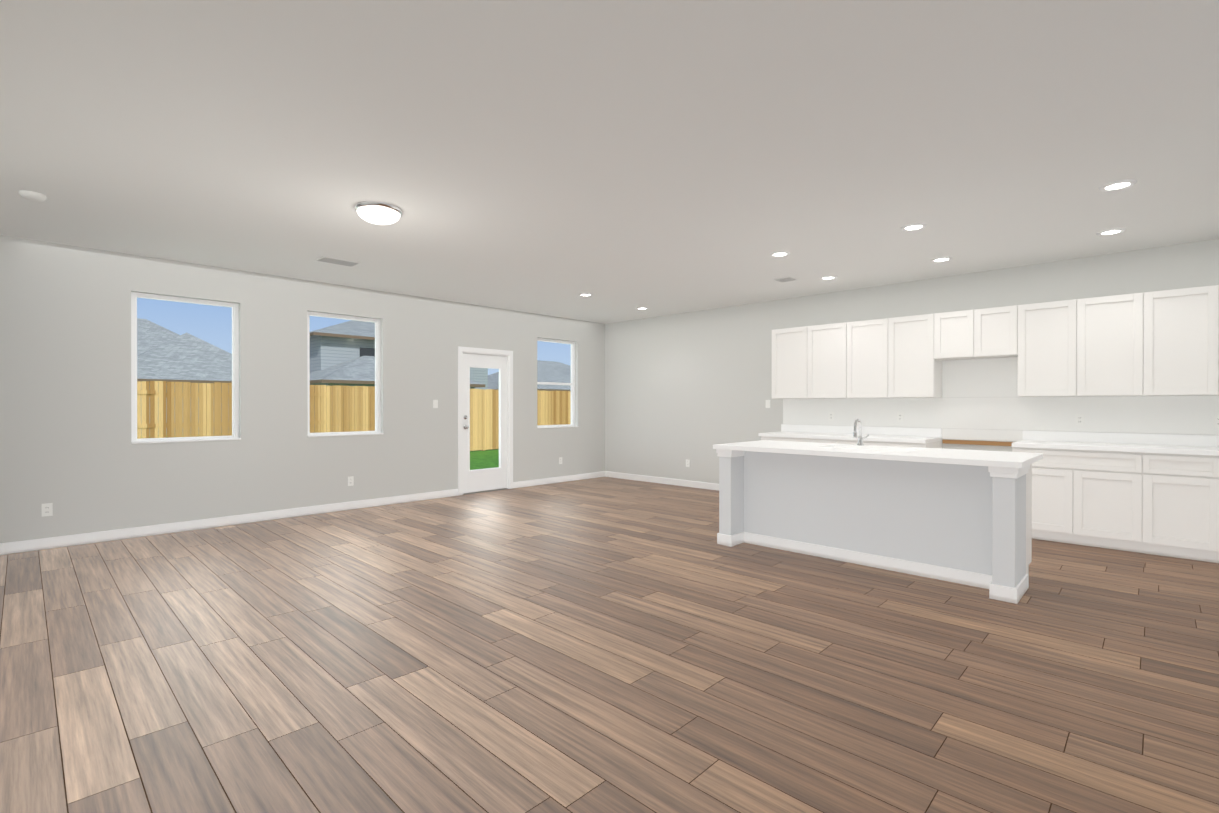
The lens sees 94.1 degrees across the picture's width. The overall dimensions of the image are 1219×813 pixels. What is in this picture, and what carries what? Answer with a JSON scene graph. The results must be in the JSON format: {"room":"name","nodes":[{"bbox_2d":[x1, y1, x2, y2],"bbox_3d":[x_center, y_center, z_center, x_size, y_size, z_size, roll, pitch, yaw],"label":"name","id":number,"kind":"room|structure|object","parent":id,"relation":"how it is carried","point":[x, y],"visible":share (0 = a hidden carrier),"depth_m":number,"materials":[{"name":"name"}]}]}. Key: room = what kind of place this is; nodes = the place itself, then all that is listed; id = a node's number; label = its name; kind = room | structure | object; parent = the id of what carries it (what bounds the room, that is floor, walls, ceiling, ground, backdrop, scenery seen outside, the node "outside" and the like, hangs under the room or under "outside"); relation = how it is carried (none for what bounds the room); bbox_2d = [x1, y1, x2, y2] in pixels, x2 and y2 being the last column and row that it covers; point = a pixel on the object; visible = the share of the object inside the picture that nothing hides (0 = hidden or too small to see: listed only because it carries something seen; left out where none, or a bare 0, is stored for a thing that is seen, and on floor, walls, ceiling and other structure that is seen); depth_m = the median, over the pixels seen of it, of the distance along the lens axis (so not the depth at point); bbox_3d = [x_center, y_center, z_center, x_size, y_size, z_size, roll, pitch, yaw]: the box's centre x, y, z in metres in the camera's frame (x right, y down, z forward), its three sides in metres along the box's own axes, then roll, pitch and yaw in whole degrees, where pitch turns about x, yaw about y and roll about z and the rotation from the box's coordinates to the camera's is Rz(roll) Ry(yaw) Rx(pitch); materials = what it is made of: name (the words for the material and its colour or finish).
{"room":"kitchen","nodes":[
{"label":"kitchen","id":0,"kind":"room"},
{"bbox_2d":[0,235,604,542],"bbox_3d":[-3.170,-0.104,7.093,0.150,2.740,9.050,0,0,44],"label":"wall","id":1,"kind":"structure","parent":0,"point":[75,457],"depth_m":6.15,"materials":[{"name":"grey paint"}]},
{"bbox_2d":[42,503,52,516],"bbox_3d":[-5.020,0.922,5.066,0.008,0.114,0.070,0,0,44],"label":"electrical outlet plate","id":2,"kind":"object","parent":1,"relation":"attached to","point":[47,509],"visible":1,"depth_m":5.07,"materials":[{"name":"white plastic"}]},
{"bbox_2d":[131,292,238,441],"bbox_3d":[-4.380,-0.380,5.883,0.060,1.480,0.910,0,0,44],"label":"window","id":3,"kind":"structure","parent":1,"relation":"in","point":[235,367],"depth_m":5.85,"materials":[{"name":"white plastic"}]},
{"bbox_2d":[131,438,240,443],"bbox_3d":[-4.326,0.351,5.833,0.089,0.018,0.908,0,0,44],"label":"window sill","id":4,"kind":"structure","parent":1,"relation":"attached to","point":[167,441],"depth_m":5.77,"materials":[{"name":"white wood"}]},
{"bbox_2d":[0,489,457,554],"bbox_3d":[-3.721,1.218,6.408,0.014,0.100,4.535,0,0,44],"label":"baseboard","id":5,"kind":"structure","parent":1,"relation":"attached to","point":[62,541],"depth_m":5.88,"materials":[{"name":"white wood"}]},
{"bbox_2d":[307,311,380,434],"bbox_3d":[-3.286,-0.383,7.016,0.060,1.480,0.900,0,0,44],"label":"window","id":6,"kind":"structure","parent":1,"relation":"in","point":[377,415],"depth_m":7.14,"materials":[{"name":"white plastic"}]},
{"bbox_2d":[308,433,383,436],"bbox_3d":[-3.232,0.348,6.966,0.089,0.018,0.898,0,0,44],"label":"window sill","id":7,"kind":"structure","parent":1,"relation":"attached to","point":[344,434],"depth_m":6.91,"materials":[{"name":"white wood"}]},
{"bbox_2d":[348,476,353,485],"bbox_3d":[-3.179,0.917,6.972,0.008,0.114,0.070,0,0,44],"label":"electrical outlet plate","id":8,"kind":"object","parent":1,"relation":"attached to","point":[350,480],"visible":1,"depth_m":6.97,"materials":[{"name":"white plastic"}]},
{"bbox_2d":[433,400,437,407],"bbox_3d":[-2.387,-0.035,7.789,0.008,0.114,0.070,0,0,44],"label":"switch plate","id":9,"kind":"object","parent":1,"relation":"attached to","point":[435,403],"visible":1,"depth_m":7.79,"materials":[{"name":"white plastic"}]},
{"bbox_2d":[463,353,506,493],"bbox_3d":[-1.832,0.242,8.393,0.114,2.010,0.772,0,0,44],"label":"door leaf","id":10,"kind":"structure","parent":1,"relation":"in","point":[478,480],"depth_m":8.40,"materials":[{"name":"white wood"}]},
{"bbox_2d":[458,346,512,495],"bbox_3d":[-1.868,0.205,8.429,0.168,2.115,0.950,0,0,44],"label":"door frame","id":11,"kind":"structure","parent":1,"relation":"attached to","point":[482,351],"depth_m":8.42,"materials":[{"name":"white wood"}]},
{"bbox_2d":[537,338,574,426],"bbox_3d":[-0.924,-0.380,9.461,0.060,1.460,0.880,0,0,44],"label":"window","id":12,"kind":"structure","parent":1,"relation":"in","point":[572,385],"depth_m":9.73,"materials":[{"name":"white plastic"}]},
{"bbox_2d":[537,426,577,427],"bbox_3d":[-0.870,0.341,9.411,0.089,0.018,0.878,0,0,44],"label":"window sill","id":13,"kind":"structure","parent":1,"relation":"attached to","point":[557,427],"depth_m":9.42,"materials":[{"name":"white wood"}]},
{"bbox_2d":[513,471,603,488],"bbox_3d":[-0.786,1.210,9.447,0.014,0.100,2.015,0,0,44],"label":"baseboard","id":14,"kind":"structure","parent":1,"relation":"attached to","point":[535,482],"depth_m":9.35,"materials":[{"name":"white wood"}]},
{"bbox_2d":[0,477,1218,812],"bbox_3d":[0.480,1.306,3.571,10.300,0.060,9.050,0,0,44],"label":"floor","id":15,"kind":"structure","parent":0,"point":[604,645],"depth_m":2.73,"materials":[{"name":"brown wood"}]},
{"bbox_2d":[761,436,829,442],"bbox_3d":[2.552,0.826,7.217,1.053,0.880,0.618,0,0,44],"label":"base cabinet","id":16,"kind":"object","parent":15,"relation":"on","point":[775,438],"depth_m":7.10,"materials":[{"name":"white"}]},
{"bbox_2d":[716,451,1031,603],"bbox_3d":[2.110,0.833,4.760,2.290,0.880,0.868,0,0,44],"label":"kitchen island","id":17,"kind":"object","parent":15,"relation":"on","point":[961,516],"depth_m":4.42,"materials":[{"name":"white paint"}]},
{"bbox_2d":[713,443,1032,466],"bbox_3d":[1.935,0.373,4.578,2.330,0.040,0.415,0,0,44],"label":"island countertop","id":18,"kind":"structure","parent":17,"relation":"on","point":[777,448],"depth_m":4.30,"materials":[{"name":"white stone"}]},
{"bbox_2d":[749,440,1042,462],"bbox_3d":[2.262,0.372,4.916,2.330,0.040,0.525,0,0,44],"label":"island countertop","id":19,"kind":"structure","parent":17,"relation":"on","point":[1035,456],"depth_m":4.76,"materials":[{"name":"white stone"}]},
{"bbox_2d":[853,419,868,446],"bbox_3d":[2.245,0.231,5.073,0.108,0.242,0.173,0,0,44],"label":"faucet","id":20,"kind":"object","parent":19,"relation":"on","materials":[{"name":"silver metal"}]},
{"bbox_2d":[830,440,941,447],"bbox_3d":[3.204,0.828,6.586,1.013,0.880,0.618,0,0,44],"label":"base cabinet","id":21,"kind":"object","parent":15,"relation":"on","point":[929,443],"depth_m":6.32,"materials":[{"name":"white"}]},
{"bbox_2d":[758,432,941,443],"bbox_3d":[2.857,0.367,6.908,1.960,0.040,0.636,0,0,44],"label":"countertop","id":22,"kind":"structure","parent":21,"relation":"on","point":[797,435],"depth_m":6.65,"materials":[{"name":"white stone"}]},
{"bbox_2d":[1012,448,1129,550],"bbox_3d":[4.461,0.831,5.372,0.983,0.880,0.618,0,0,44],"label":"base cabinet","id":23,"kind":"object","parent":15,"relation":"on","point":[1079,498],"depth_m":5.14,"materials":[{"name":"white wood"}]},
{"bbox_2d":[1012,440,1218,455],"bbox_3d":[4.927,0.372,4.908,2.296,0.040,0.636,0,0,44],"label":"countertop","id":24,"kind":"structure","parent":23,"relation":"on","point":[1078,445],"depth_m":5.04,"materials":[{"name":"white stone"}]},
{"bbox_2d":[1130,452,1205,560],"bbox_3d":[4.935,0.832,4.915,0.586,0.880,0.618,0,0,44],"label":"base cabinet","id":25,"kind":"object","parent":15,"relation":"on","point":[1154,494],"depth_m":4.76,"materials":[{"name":"white wood"}]},
{"bbox_2d":[1206,456,1218,562],"bbox_3d":[5.407,0.833,4.459,0.979,0.880,0.618,0,0,44],"label":"base cabinet","id":26,"kind":"object","parent":15,"relation":"on","point":[1212,462],"depth_m":4.57,"materials":[{"name":"white wood"}]},
{"bbox_2d":[0,0,1218,323],"bbox_3d":[0.480,-1.514,3.563,10.300,0.100,9.050,0,0,44],"label":"ceiling","id":27,"kind":"structure","parent":0,"point":[620,160],"depth_m":3.11,"materials":[{"name":"white paint"}]},
{"bbox_2d":[18,190,46,201],"bbox_3d":[-3.978,-1.447,3.914,0.136,0.036,0.136,0,0,44],"label":"smoke detector","id":28,"kind":"object","parent":27,"relation":"attached to","point":[31,195],"visible":1,"depth_m":3.88,"materials":[{"name":"white plastic"}]},
{"bbox_2d":[316,256,359,266],"bbox_3d":[-2.744,-1.464,5.739,0.200,0.013,0.360,0,0,44],"label":"ceiling vent","id":29,"kind":"object","parent":27,"relation":"in","point":[337,261],"visible":1,"depth_m":5.71,"materials":[{"name":"white metal"}]},
{"bbox_2d":[354,201,401,224],"bbox_3d":[-1.713,-1.414,4.215,0.330,0.103,0.330,0,0,44],"label":"dome light","id":30,"kind":"object","parent":27,"relation":"attached to","point":[378,213],"visible":1,"depth_m":4.12,"materials":[{"name":"white glass"}]},
{"bbox_2d":[579,293,592,295],"bbox_3d":[-0.313,-1.469,7.464,0.190,0.012,0.190,0,0,44],"label":"recessed light","id":31,"kind":"object","parent":27,"relation":"in","point":[585,294],"visible":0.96,"depth_m":7.43,"materials":[{"name":"white plastic"}]},
{"bbox_2d":[636,307,647,309],"bbox_3d":[0.489,-1.472,8.525,0.190,0.012,0.190,0,0,44],"label":"recessed light","id":32,"kind":"object","parent":27,"relation":"in","point":[641,308],"visible":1,"depth_m":8.51,"materials":[{"name":"white plastic"}]},
{"bbox_2d":[770,251,789,256],"bbox_3d":[1.639,-1.463,5.454,0.190,0.012,0.190,0,0,44],"label":"recessed light","id":33,"kind":"object","parent":27,"relation":"in","point":[779,253],"visible":0.96,"depth_m":5.44,"materials":[{"name":"white"}]},
{"bbox_2d":[774,276,797,281],"bbox_3d":[2.037,-1.466,6.557,0.200,0.013,0.200,0,0,44],"label":"ceiling vent","id":34,"kind":"object","parent":27,"relation":"in","point":[786,279],"visible":0.98,"depth_m":6.53,"materials":[{"name":"white metal"}]},
{"bbox_2d":[820,276,836,279],"bbox_3d":[2.498,-1.466,6.473,0.190,0.012,0.190,0,0,44],"label":"recessed light","id":35,"kind":"object","parent":27,"relation":"in","point":[828,277],"visible":0.98,"depth_m":6.45,"materials":[{"name":"white"}]},
{"bbox_2d":[901,223,926,230],"bbox_3d":[2.481,-1.461,4.627,0.190,0.012,0.190,0,0,44],"label":"recessed light","id":36,"kind":"object","parent":27,"relation":"in","point":[913,226],"visible":1,"depth_m":4.61,"materials":[{"name":"white plastic"}]},
{"bbox_2d":[931,257,951,261],"bbox_3d":[3.311,-1.464,5.660,0.190,0.012,0.190,0,0,44],"label":"recessed light","id":37,"kind":"object","parent":27,"relation":"in","point":[941,259],"visible":1,"depth_m":5.65,"materials":[{"name":"white plastic"}]},
{"bbox_2d":[1096,228,1125,235],"bbox_3d":[4.204,-1.461,4.756,0.190,0.012,0.190,0,0,44],"label":"recessed light","id":38,"kind":"object","parent":27,"relation":"in","point":[1113,231],"visible":1,"depth_m":4.74,"materials":[{"name":"white"}]},
{"bbox_2d":[1099,179,1136,191],"bbox_3d":[3.359,-1.459,3.751,0.190,0.012,0.190,0,0,44],"label":"recessed light","id":39,"kind":"object","parent":27,"relation":"in","point":[1118,185],"visible":0.98,"depth_m":3.74,"materials":[{"name":"white plastic"}]},
{"bbox_2d":[605,239,1218,483],"bbox_3d":[3.625,-0.103,6.716,10.150,2.740,0.150,0,0,44],"label":"wall","id":40,"kind":"structure","parent":0,"point":[692,387],"depth_m":8.23,"materials":[{"name":"grey paint"}]},
{"bbox_2d":[604,471,718,490],"bbox_3d":[1.148,1.211,8.995,3.425,0.100,0.018,0,0,44],"label":"baseboard","id":41,"kind":"structure","parent":40,"relation":"attached to","point":[695,484],"depth_m":9.25,"materials":[{"name":"white wood"}]},
{"bbox_2d":[766,400,769,407],"bbox_3d":[2.221,-0.036,7.961,0.070,0.114,0.008,0,0,44],"label":"switch plate","id":42,"kind":"object","parent":40,"relation":"attached to","point":[767,403],"visible":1,"depth_m":7.96,"materials":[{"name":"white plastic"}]},
{"bbox_2d":[772,327,799,398],"bbox_3d":[2.473,-0.565,7.488,0.558,0.920,0.332,0,0,44],"label":"upper cabinet","id":43,"kind":"object","parent":40,"relation":"attached to","point":[786,341],"depth_m":7.43,"materials":[{"name":"white wood"}]},
{"bbox_2d":[800,323,839,398],"bbox_3d":[2.806,-0.564,7.166,0.621,0.920,0.332,0,0,44],"label":"upper cabinet","id":44,"kind":"object","parent":40,"relation":"attached to","point":[819,344],"depth_m":7.11,"materials":[{"name":"white wood"}]},
{"bbox_2d":[840,319,879,397],"bbox_3d":[3.155,-0.563,6.829,0.601,0.920,0.332,0,0,44],"label":"upper cabinet","id":45,"kind":"object","parent":40,"relation":"attached to","point":[859,340],"depth_m":6.77,"materials":[{"name":"white wood"}]},
{"bbox_2d":[880,313,941,397],"bbox_3d":[3.497,-0.562,6.499,0.601,0.920,0.332,0,0,44],"label":"upper cabinet","id":46,"kind":"object","parent":40,"relation":"attached to","point":[910,363],"depth_m":6.39,"materials":[{"name":"white wood"}]},
{"bbox_2d":[940,311,967,360],"bbox_3d":[3.825,-0.771,6.181,0.438,0.500,0.332,0,0,44],"label":"upper cabinet","id":47,"kind":"object","parent":40,"relation":"attached to","point":[951,323],"depth_m":6.10,"materials":[{"name":"white wood"}]},
{"bbox_2d":[964,305,1019,358],"bbox_3d":[4.050,-0.771,5.964,0.438,0.500,0.332,0,0,44],"label":"upper cabinet","id":48,"kind":"object","parent":40,"relation":"attached to","point":[994,332],"depth_m":5.85,"materials":[{"name":"white wood"}]},
{"bbox_2d":[782,424,1218,447],"bbox_3d":[4.167,0.299,6.071,5.006,0.100,0.020,0,0,44],"label":"backsplash","id":49,"kind":"structure","parent":40,"relation":"attached to","point":[1090,437],"depth_m":5.65,"materials":[{"name":"white tile"}]},
{"bbox_2d":[783,357,1218,445],"bbox_3d":[4.172,-0.050,6.061,4.986,0.938,0.028,0,0,44],"label":"tile backsplash","id":50,"kind":"structure","parent":40,"relation":"attached to","point":[988,387],"depth_m":6.08,"materials":[{"name":"white tile"}]},
{"bbox_2d":[828,412,833,420],"bbox_3d":[2.863,0.126,7.331,0.070,0.114,0.008,0,0,44],"label":"electrical outlet plate","id":51,"kind":"object","parent":50,"relation":"attached to","point":[830,416],"visible":1,"depth_m":7.33,"materials":[{"name":"white plastic"}]},
{"bbox_2d":[897,412,903,421],"bbox_3d":[3.460,0.127,6.754,0.070,0.114,0.008,0,0,44],"label":"electrical outlet plate","id":52,"kind":"object","parent":50,"relation":"attached to","point":[900,416],"visible":1,"depth_m":6.75,"materials":[{"name":"white plastic"}]},
{"bbox_2d":[1075,414,1083,425],"bbox_3d":[4.647,0.130,5.608,0.070,0.114,0.008,0,0,44],"label":"electrical outlet plate","id":53,"kind":"object","parent":50,"relation":"attached to","point":[1079,419],"visible":1,"depth_m":5.61,"materials":[{"name":"white plastic"}]},
{"bbox_2d":[1213,415,1218,427],"bbox_3d":[5.323,0.132,4.955,0.070,0.114,0.008,0,0,44],"label":"electrical outlet plate","id":54,"kind":"object","parent":50,"relation":"attached to","point":[1215,421],"visible":1,"depth_m":4.97,"materials":[{"name":"white plastic"}]},
{"bbox_2d":[1018,301,1063,396],"bbox_3d":[4.373,-0.560,5.653,0.586,0.920,0.332,0,0,44],"label":"upper cabinet","id":55,"kind":"object","parent":40,"relation":"attached to","point":[1041,359],"depth_m":5.57,"materials":[{"name":"white wood"}]},
{"bbox_2d":[1064,294,1131,396],"bbox_3d":[4.704,-0.559,5.333,0.586,0.920,0.332,0,0,44],"label":"upper cabinet","id":56,"kind":"object","parent":40,"relation":"attached to","point":[1097,330],"depth_m":5.27,"materials":[{"name":"white wood"}]},
{"bbox_2d":[1132,286,1203,395],"bbox_3d":[5.034,-0.558,5.014,0.586,0.920,0.332,0,0,44],"label":"upper cabinet","id":57,"kind":"object","parent":40,"relation":"attached to","point":[1161,343],"depth_m":4.95,"materials":[{"name":"white wood"}]},
{"bbox_2d":[1204,285,1218,394],"bbox_3d":[5.365,-0.557,4.695,0.584,0.920,0.332,0,0,44],"label":"upper cabinet","id":58,"kind":"object","parent":40,"relation":"attached to","point":[1211,293],"depth_m":4.76,"materials":[{"name":"white wood"}]},
{"label":"outside","id":59,"kind":"structure","parent":0,"visible":0},
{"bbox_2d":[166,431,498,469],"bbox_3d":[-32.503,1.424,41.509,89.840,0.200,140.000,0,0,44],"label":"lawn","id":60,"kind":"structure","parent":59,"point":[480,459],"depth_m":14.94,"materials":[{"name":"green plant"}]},
{"bbox_2d":[137,318,231,434],"bbox_3d":[-29.881,-2.151,32.224,19.460,7.000,19.260,0,0,44],"label":"neighbor house","id":61,"kind":"structure","parent":60,"relation":"on","point":[193,364],"depth_m":29.31,"materials":[{"name":"grey"}]},
{"bbox_2d":[137,381,570,450],"bbox_3d":[-1.743,0.425,14.547,7.844,1.942,56.045,0,0,44],"label":"fence","id":62,"kind":"object","parent":60,"relation":"on","point":[352,405],"depth_m":14.23,"materials":[{"name":"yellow wood"}]},
{"bbox_2d":[310,320,487,430],"bbox_3d":[-15.982,-2.723,40.243,16.610,8.100,14.110,0,0,44],"label":"neighbor house","id":63,"kind":"structure","parent":60,"relation":"on","point":[325,358],"depth_m":34.58,"materials":[{"name":"grey"}]},
{"bbox_2d":[488,360,570,390],"bbox_3d":[-6.173,-1.589,55.693,12.960,5.750,15.960,0,0,44],"label":"neighbor house","id":64,"kind":"structure","parent":60,"relation":"on","point":[551,372],"depth_m":51.76,"materials":[{"name":"grey"}]}
]}

